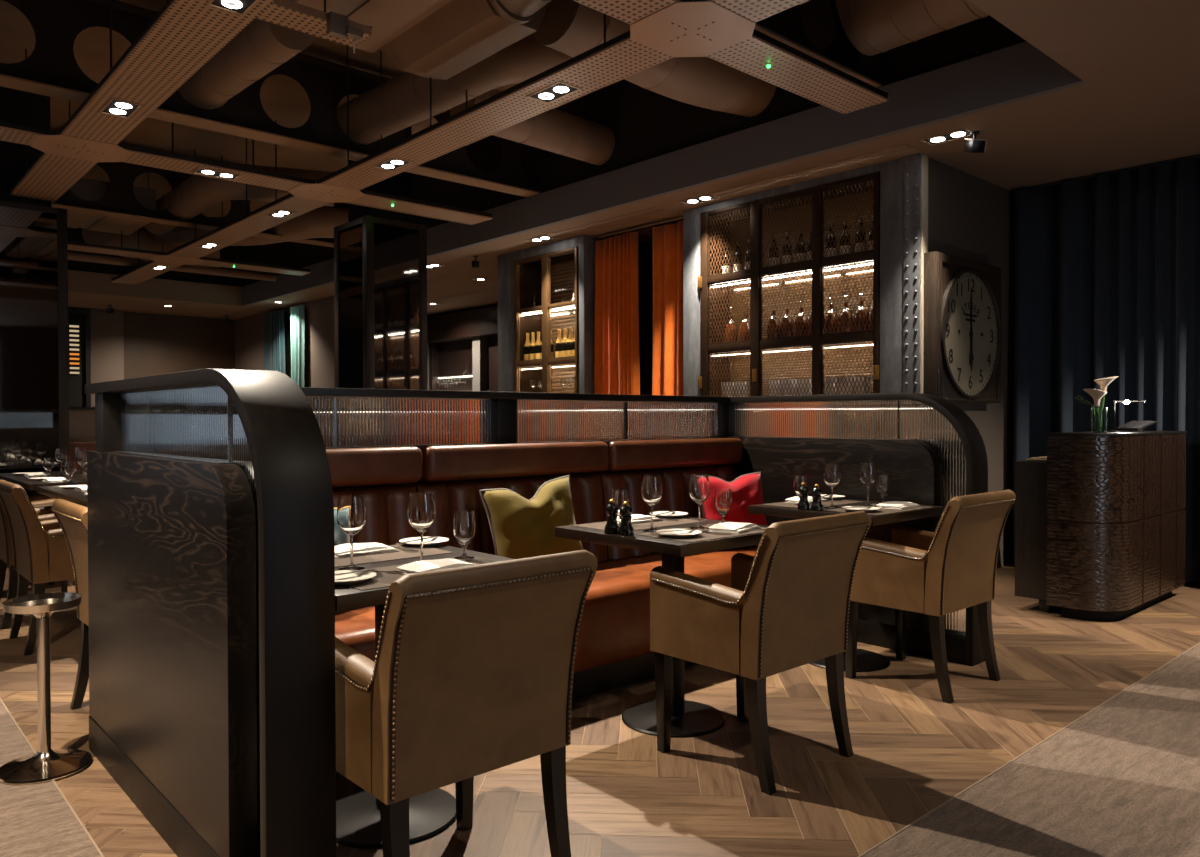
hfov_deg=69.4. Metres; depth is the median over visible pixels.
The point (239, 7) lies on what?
recessed light
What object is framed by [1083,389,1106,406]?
calla lily
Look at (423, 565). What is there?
folded napkin
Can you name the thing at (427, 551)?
woven placemat
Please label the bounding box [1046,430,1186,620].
podium
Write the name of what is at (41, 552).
armchair
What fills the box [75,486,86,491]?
folded napkin
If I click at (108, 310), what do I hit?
ceiling camera
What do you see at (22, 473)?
plate
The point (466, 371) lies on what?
decanter
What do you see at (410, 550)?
fork
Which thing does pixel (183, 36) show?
ceiling beams
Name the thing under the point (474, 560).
table knife
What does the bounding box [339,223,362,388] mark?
mirror
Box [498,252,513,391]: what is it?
wall pier
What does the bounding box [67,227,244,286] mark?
trim
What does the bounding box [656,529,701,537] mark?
plate
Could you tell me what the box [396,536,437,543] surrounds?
table knife
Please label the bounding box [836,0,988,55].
ventilation duct
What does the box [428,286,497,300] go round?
ceiling vent
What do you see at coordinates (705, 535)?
woven placemat
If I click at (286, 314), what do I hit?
window
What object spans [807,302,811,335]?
bottle
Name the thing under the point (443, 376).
glass shelf
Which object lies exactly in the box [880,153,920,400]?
column
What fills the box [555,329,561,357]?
champagne bottle
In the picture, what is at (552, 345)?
champagne bottle
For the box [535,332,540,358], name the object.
champagne bottle
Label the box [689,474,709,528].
wine glass
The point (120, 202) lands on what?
beam
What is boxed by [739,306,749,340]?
bottle
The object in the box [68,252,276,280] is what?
conduit pipe
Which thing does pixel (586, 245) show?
wall pier
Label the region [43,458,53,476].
water goblet
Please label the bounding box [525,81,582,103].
recessed light
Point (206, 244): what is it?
recessed light
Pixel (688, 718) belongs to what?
pedestal table
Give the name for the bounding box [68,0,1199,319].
ceiling
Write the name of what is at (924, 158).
trim
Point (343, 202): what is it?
conduit pipe
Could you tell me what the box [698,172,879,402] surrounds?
wine cabinet
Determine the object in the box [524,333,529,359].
champagne bottle
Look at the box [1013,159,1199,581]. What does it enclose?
curtain
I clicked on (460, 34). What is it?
ventilation duct
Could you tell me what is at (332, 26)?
cable tray
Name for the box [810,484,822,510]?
pepper mill
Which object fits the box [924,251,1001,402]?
wall clock
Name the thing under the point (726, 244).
wine bottle
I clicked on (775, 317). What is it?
bottle
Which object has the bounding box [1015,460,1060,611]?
base cabinet
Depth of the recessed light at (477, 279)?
11.22 m
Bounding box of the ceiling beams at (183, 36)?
[0,0,887,284]
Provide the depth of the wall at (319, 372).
13.39 m
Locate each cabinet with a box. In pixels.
[427,305,497,443]
[514,247,577,392]
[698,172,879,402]
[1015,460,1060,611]
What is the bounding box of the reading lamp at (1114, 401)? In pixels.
[1107,400,1146,431]
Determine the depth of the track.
8.10 m
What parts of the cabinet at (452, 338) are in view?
cornice, panel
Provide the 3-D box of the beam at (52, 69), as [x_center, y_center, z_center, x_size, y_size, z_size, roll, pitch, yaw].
[-2.831,-2.498,6.174,7.839,0.665,0.200,-1,1,-42]
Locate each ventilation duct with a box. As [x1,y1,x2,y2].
[82,228,219,266]
[144,163,333,234]
[154,207,347,245]
[178,18,314,109]
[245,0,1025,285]
[337,33,570,144]
[383,0,551,79]
[450,89,614,164]
[533,0,776,116]
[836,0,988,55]
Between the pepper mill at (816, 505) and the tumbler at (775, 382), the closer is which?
the pepper mill at (816, 505)
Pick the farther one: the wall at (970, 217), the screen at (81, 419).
the screen at (81, 419)
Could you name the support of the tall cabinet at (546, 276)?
on the floor at (819, 820)
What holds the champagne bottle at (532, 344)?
on the tall cabinet at (546, 276)
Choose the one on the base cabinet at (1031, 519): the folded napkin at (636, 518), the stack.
the stack
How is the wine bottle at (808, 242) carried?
on the wine cabinet at (821, 279)
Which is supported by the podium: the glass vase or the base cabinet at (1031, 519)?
the glass vase
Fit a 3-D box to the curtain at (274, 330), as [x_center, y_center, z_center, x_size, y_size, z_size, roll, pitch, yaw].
[-5.333,-0.464,14.208,0.109,2.900,0.753,-1,1,-42]
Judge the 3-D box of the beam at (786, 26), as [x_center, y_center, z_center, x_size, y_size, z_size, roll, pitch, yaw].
[-0.487,-2.471,3.575,7.839,0.665,0.200,-1,1,-42]
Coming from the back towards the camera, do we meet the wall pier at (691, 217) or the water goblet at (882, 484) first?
the wall pier at (691, 217)
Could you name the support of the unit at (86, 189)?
hanging from the ceiling at (284, 100)
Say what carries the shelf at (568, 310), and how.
attached to the tall cabinet at (546, 276)
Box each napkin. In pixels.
[25,472,47,476]
[44,477,69,482]
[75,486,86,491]
[335,543,398,557]
[397,559,475,573]
[617,514,662,523]
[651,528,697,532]
[709,522,759,533]
[785,496,826,502]
[877,501,916,509]
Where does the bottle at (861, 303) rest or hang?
on the wine cabinet at (821, 279)
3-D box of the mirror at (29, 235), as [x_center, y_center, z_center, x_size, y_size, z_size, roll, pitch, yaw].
[-4.823,-0.414,7.250,0.503,2.830,0.010,-1,1,-42]
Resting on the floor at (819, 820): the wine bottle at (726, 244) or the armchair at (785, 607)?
the armchair at (785, 607)
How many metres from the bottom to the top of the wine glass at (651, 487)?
0.208 m
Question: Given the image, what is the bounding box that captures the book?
[1115,421,1156,430]
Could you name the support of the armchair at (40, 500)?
on the floor at (819, 820)
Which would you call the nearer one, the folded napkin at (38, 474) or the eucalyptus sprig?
the eucalyptus sprig
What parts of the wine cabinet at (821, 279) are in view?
rail, rail, rail, panel, panel, panel, rail, rail, rail, panel, panel, panel, rail, rail, rail, panel, panel, panel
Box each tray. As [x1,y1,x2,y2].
[2,592,81,614]
[256,0,371,53]
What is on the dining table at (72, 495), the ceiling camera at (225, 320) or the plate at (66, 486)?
the plate at (66, 486)
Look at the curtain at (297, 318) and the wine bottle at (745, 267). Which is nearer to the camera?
the wine bottle at (745, 267)
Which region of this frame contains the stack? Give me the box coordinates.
[1026,456,1046,460]
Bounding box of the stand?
[0,592,91,784]
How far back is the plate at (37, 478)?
6.12 m
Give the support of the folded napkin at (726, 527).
on the woven placemat at (705, 535)
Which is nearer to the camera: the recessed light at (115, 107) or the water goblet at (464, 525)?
the water goblet at (464, 525)
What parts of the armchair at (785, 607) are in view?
leg, armrest, nailhead trim, leg, armrest, leg, nailhead trim, backrest, nailhead trim, leg, nailhead trim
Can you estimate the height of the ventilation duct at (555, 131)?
0.338 m
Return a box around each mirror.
[0,206,58,495]
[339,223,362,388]
[374,223,419,445]
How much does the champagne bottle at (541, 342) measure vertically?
0.328 m
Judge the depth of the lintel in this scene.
6.99 m
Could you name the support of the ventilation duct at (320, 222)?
attached to the beam at (120, 202)
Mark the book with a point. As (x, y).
(1133, 425)
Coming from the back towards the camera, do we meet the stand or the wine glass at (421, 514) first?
the stand
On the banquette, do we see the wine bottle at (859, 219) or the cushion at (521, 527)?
the cushion at (521, 527)
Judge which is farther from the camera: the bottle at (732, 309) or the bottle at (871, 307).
the bottle at (732, 309)
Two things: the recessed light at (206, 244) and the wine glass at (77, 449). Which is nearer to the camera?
the wine glass at (77, 449)
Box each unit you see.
[67,172,155,234]
[290,0,451,52]
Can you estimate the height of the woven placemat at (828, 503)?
0.002 m
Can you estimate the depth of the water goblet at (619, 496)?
3.41 m
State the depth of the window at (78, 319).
14.07 m
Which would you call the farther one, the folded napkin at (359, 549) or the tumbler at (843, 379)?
the tumbler at (843, 379)
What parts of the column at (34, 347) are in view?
rail, corner post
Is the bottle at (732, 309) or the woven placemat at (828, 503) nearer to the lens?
the woven placemat at (828, 503)
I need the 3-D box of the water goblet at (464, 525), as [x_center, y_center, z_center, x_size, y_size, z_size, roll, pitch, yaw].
[-0.415,0.325,2.652,0.069,0.142,0.069,-1,1,-42]
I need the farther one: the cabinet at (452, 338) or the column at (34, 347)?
the cabinet at (452, 338)
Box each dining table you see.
[0,470,86,584]
[37,484,86,506]
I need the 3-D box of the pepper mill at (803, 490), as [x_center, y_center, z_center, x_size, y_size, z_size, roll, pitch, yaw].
[0.949,0.314,4.041,0.059,0.127,0.059,-1,1,-42]
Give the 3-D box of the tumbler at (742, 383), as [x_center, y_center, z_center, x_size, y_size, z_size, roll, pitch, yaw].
[1.181,-0.292,7.243,0.120,0.200,0.120,0,1,31]
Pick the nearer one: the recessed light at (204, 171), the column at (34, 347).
the recessed light at (204, 171)
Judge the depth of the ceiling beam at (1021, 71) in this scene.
6.18 m
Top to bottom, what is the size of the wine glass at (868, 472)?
0.208 m
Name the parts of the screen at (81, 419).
reeded glass, panel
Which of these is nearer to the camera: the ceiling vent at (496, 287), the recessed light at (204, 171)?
the recessed light at (204, 171)
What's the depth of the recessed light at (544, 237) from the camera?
8.72 m
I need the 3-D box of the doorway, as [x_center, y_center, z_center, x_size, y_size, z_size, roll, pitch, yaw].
[0.824,-0.416,8.526,0.050,2.979,1.313,-1,1,-42]
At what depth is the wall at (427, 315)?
15.19 m
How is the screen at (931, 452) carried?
on the floor at (819, 820)
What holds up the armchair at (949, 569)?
on the floor at (819, 820)
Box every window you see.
[68,309,90,406]
[284,311,290,377]
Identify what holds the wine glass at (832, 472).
on the pedestal table at (867, 661)
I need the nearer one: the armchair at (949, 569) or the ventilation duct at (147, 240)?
the armchair at (949, 569)
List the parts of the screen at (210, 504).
post, sill trim, panel, reeded glass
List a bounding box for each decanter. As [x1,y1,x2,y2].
[463,358,470,374]
[530,295,536,306]
[569,283,574,300]
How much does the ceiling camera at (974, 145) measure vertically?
0.141 m
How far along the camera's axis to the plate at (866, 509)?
3.97 m
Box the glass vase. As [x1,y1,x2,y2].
[1091,407,1106,432]
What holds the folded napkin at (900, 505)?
on the woven placemat at (882, 511)
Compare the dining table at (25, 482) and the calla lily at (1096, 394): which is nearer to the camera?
the calla lily at (1096, 394)
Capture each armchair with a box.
[0,479,73,655]
[0,498,75,628]
[28,494,67,591]
[52,499,88,709]
[335,550,597,856]
[650,511,871,794]
[845,490,1015,703]
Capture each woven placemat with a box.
[335,544,453,566]
[345,557,497,590]
[572,516,705,529]
[636,525,766,542]
[761,499,863,507]
[825,504,932,514]
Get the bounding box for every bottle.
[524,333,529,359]
[529,332,535,359]
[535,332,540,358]
[540,342,541,358]
[551,338,553,357]
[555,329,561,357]
[561,328,567,356]
[566,328,572,356]
[572,328,574,355]
[722,244,730,273]
[724,309,737,342]
[733,242,741,271]
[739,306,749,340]
[744,239,749,269]
[767,300,780,338]
[769,235,778,265]
[780,299,793,337]
[782,232,791,263]
[794,297,807,336]
[796,230,805,261]
[807,228,811,259]
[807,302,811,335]
[824,299,838,333]
[826,224,835,256]
[838,293,853,332]
[840,221,849,254]
[854,289,868,331]
[855,218,865,251]
[868,307,872,330]
[869,216,872,249]
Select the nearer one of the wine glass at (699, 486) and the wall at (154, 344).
the wine glass at (699, 486)
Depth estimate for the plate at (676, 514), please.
3.76 m
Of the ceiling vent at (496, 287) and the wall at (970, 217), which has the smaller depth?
the wall at (970, 217)
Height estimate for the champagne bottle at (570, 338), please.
0.328 m
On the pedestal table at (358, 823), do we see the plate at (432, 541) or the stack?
the plate at (432, 541)
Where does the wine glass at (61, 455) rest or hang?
on the dining table at (25, 482)
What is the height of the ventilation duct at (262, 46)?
0.360 m
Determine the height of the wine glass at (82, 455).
0.208 m
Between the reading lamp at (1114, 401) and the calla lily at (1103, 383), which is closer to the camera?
the calla lily at (1103, 383)
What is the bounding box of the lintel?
[514,163,879,260]
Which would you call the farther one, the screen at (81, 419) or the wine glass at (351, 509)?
the screen at (81, 419)
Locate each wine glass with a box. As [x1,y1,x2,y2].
[55,448,67,475]
[74,447,85,473]
[77,451,86,481]
[337,495,365,569]
[407,493,435,560]
[641,475,662,531]
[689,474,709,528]
[823,464,840,508]
[859,463,876,506]
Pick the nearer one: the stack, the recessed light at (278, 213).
the stack
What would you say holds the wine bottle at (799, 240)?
on the wine cabinet at (821, 279)
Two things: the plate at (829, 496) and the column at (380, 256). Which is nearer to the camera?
the plate at (829, 496)
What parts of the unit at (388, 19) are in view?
panel, casing, panel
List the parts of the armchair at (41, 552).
leg, backrest, leg, nailhead trim, armrest, armrest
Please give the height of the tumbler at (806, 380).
0.200 m
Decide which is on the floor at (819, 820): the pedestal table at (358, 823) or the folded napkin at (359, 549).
the pedestal table at (358, 823)
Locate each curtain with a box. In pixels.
[264,310,285,373]
[290,305,304,386]
[594,232,639,394]
[652,221,683,395]
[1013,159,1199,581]
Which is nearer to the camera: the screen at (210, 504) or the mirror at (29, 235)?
the screen at (210, 504)
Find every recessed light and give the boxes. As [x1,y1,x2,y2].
[99,98,142,118]
[149,265,169,269]
[192,167,241,179]
[197,242,222,248]
[206,0,260,15]
[265,209,296,218]
[372,157,412,170]
[427,263,444,268]
[472,278,489,280]
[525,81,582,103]
[525,235,556,242]
[678,194,719,204]
[919,128,972,145]
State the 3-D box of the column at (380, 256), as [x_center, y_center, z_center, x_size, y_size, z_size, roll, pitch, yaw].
[-2.060,-0.941,8.144,0.615,4.049,0.650,-1,1,-42]
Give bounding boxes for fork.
[372,571,407,572]
[387,545,418,551]
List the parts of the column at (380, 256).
corner post, corner post, rail, corner post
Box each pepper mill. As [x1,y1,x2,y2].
[604,499,618,533]
[618,502,633,535]
[797,482,809,509]
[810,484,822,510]
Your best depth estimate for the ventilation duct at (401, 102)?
6.12 m
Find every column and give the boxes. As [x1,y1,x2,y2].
[0,86,69,495]
[334,126,427,445]
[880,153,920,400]
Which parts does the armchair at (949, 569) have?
leg, armrest, leg, nailhead trim, armrest, leg, nailhead trim, backrest, nailhead trim, leg, nailhead trim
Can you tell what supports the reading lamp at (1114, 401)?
on the podium
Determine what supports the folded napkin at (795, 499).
on the woven placemat at (828, 503)
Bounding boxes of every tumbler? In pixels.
[721,382,734,396]
[734,381,746,396]
[769,380,783,395]
[784,379,798,395]
[798,379,811,394]
[825,377,839,394]
[840,377,855,393]
[855,376,871,393]
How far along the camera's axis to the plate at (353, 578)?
2.30 m
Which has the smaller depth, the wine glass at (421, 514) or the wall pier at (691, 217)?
the wine glass at (421, 514)
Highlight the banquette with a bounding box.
[325,438,758,700]
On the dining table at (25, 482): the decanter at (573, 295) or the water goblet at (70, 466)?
the water goblet at (70, 466)
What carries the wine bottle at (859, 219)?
on the wine cabinet at (821, 279)
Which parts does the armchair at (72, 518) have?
nailhead trim, nailhead trim, backrest, leg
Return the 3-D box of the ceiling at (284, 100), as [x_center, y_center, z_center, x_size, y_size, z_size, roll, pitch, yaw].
[-1.931,-3.006,7.250,12.100,0.100,19.400,-1,1,-42]
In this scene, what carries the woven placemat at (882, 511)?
on the pedestal table at (867, 661)
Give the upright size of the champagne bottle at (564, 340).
0.328 m
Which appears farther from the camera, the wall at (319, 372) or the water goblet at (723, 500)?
the wall at (319, 372)
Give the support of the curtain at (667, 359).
hanging from the track
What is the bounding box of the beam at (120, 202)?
[51,162,347,246]
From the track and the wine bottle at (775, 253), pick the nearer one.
the wine bottle at (775, 253)
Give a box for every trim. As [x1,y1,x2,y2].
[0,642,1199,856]
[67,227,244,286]
[68,270,241,304]
[920,154,927,393]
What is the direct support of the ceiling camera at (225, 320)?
attached to the ceiling at (1138, 61)
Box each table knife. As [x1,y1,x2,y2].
[335,569,375,575]
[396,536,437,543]
[467,558,486,563]
[841,506,872,508]
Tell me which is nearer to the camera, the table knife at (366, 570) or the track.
the table knife at (366, 570)
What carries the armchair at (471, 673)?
on the floor at (819, 820)
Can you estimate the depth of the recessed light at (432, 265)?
10.21 m
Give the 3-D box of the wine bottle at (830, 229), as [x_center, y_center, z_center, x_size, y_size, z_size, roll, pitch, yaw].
[1.754,-1.403,6.577,0.077,0.299,0.077,0,1,-6]
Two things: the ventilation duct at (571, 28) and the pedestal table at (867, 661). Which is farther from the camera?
the ventilation duct at (571, 28)
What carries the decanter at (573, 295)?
on the tall cabinet at (546, 276)
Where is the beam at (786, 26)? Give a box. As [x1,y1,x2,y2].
[692,0,880,87]
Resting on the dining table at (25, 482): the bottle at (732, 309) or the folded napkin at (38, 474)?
the folded napkin at (38, 474)
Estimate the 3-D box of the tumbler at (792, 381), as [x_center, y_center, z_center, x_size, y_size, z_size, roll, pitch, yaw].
[1.516,-0.288,6.872,0.120,0.200,0.120,0,1,-21]
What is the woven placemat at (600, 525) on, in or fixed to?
on the pedestal table at (688, 718)
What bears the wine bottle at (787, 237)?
on the wine cabinet at (821, 279)
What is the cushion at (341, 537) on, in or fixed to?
on the banquette
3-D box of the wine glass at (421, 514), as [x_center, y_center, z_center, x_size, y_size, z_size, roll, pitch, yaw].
[-0.520,0.294,2.530,0.082,0.208,0.082,0,1,19]
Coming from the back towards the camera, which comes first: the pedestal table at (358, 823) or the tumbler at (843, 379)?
the tumbler at (843, 379)
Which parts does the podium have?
panel, panel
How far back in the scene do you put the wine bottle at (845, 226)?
6.46 m
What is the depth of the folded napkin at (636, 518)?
3.54 m
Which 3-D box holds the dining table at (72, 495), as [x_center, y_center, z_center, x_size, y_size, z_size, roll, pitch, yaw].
[-2.810,0.747,5.203,0.720,0.750,1.520,-1,1,-42]
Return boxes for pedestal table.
[335,543,513,847]
[555,516,768,737]
[749,498,943,671]
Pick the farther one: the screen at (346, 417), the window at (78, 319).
the window at (78, 319)
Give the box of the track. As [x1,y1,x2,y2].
[592,217,682,239]
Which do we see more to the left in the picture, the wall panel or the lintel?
the wall panel
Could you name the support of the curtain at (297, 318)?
hanging from the ceiling at (1138, 61)
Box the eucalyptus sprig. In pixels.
[1075,395,1093,406]
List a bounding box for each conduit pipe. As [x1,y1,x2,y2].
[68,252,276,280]
[343,202,472,224]
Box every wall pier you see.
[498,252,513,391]
[578,235,603,393]
[683,207,700,395]
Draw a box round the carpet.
[0,644,1199,856]
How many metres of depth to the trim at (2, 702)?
2.80 m
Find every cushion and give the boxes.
[334,507,349,545]
[479,475,582,558]
[701,472,767,525]
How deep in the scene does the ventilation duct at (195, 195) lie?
8.55 m
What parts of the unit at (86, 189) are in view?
panel, panel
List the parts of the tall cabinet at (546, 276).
rail, rail, rail, rail, rail, rail, panel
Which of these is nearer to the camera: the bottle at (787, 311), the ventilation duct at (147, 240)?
the bottle at (787, 311)
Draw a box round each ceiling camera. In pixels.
[106,305,113,312]
[223,315,229,322]
[472,256,479,267]
[964,131,986,152]
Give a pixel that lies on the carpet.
(1123, 779)
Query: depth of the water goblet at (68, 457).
6.84 m
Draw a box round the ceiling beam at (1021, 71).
[242,41,1085,305]
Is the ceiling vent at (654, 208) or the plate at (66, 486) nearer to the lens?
the plate at (66, 486)
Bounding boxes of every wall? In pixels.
[68,308,234,378]
[235,296,334,387]
[427,315,430,389]
[928,157,1014,567]
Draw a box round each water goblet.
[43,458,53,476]
[62,455,70,473]
[65,461,75,482]
[453,511,475,559]
[612,489,628,525]
[714,488,731,523]
[793,475,807,504]
[875,475,889,503]
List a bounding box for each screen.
[69,407,95,469]
[85,368,335,856]
[300,387,729,559]
[718,393,987,665]
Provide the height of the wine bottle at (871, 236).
0.299 m
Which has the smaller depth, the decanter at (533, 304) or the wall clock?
the wall clock
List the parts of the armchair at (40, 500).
armrest, armrest, leg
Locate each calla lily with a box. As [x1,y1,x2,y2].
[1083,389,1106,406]
[1094,376,1118,406]
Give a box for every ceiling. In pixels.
[0,0,810,226]
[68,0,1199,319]
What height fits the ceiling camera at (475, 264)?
0.135 m
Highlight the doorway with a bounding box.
[638,240,652,394]
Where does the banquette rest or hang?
on the floor at (819, 820)
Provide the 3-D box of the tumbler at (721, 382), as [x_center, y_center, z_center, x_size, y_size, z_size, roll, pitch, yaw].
[1.087,-0.293,7.347,0.120,0.200,0.120,-1,1,-42]
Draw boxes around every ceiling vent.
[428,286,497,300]
[547,207,665,236]
[709,144,915,196]
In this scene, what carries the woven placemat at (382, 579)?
on the pedestal table at (358, 823)
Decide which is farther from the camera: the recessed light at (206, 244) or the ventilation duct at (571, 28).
the recessed light at (206, 244)
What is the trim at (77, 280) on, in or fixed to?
attached to the ceiling at (1138, 61)
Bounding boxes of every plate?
[11,472,36,474]
[29,477,55,480]
[58,485,86,488]
[335,570,376,584]
[399,537,448,546]
[650,511,687,517]
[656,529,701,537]
[821,494,844,499]
[842,506,879,511]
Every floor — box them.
[0,563,1199,856]
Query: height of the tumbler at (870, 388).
0.200 m
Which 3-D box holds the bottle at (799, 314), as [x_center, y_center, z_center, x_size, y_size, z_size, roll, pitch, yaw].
[1.578,-0.858,6.780,0.116,0.345,0.116,-1,1,-42]
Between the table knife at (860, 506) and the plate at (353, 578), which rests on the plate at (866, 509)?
the table knife at (860, 506)
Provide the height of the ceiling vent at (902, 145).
0.004 m
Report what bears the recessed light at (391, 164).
attached to the ceiling beams at (183, 36)
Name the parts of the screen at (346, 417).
reeded glass, post, panel, reeded glass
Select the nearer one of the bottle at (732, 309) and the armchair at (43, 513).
the armchair at (43, 513)
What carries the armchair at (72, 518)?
on the floor at (819, 820)
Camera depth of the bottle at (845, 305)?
6.45 m
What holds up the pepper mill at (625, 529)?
on the pedestal table at (688, 718)
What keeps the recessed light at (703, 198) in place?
in the ceiling at (1138, 61)
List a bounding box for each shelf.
[439,375,471,377]
[521,305,574,315]
[719,261,872,286]
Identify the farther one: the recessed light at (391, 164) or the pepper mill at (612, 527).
the recessed light at (391, 164)
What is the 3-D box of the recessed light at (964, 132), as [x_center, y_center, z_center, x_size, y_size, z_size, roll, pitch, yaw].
[2.232,-1.869,5.562,0.170,0.008,0.310,-1,1,-42]
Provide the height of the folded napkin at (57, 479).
0.027 m
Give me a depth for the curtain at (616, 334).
8.32 m
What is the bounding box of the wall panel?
[88,309,123,406]
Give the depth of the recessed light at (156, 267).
10.71 m
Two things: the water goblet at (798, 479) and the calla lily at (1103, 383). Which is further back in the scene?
the calla lily at (1103, 383)
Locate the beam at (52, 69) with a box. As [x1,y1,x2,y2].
[0,0,539,196]
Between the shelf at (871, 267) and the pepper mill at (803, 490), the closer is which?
the pepper mill at (803, 490)
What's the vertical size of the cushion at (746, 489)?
0.409 m
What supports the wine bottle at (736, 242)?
on the wine cabinet at (821, 279)
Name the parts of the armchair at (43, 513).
leg, backrest, leg, armrest, armrest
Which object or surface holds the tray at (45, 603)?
on the stand
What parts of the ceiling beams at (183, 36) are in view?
hanger rod, edge rail, edge rail, node plate, hanger rod, edge rail, edge rail, edge rail, hanger rod, node plate, hanger rod, edge rail, hanger rod, edge rail, hanger rod, hanger rod, edge rail, hanger rod, node plate, hanger rod, hanger rod, edge rail, hanger rod, hanger rod, edge rail, hanger rod, node plate, edge rail, hanger rod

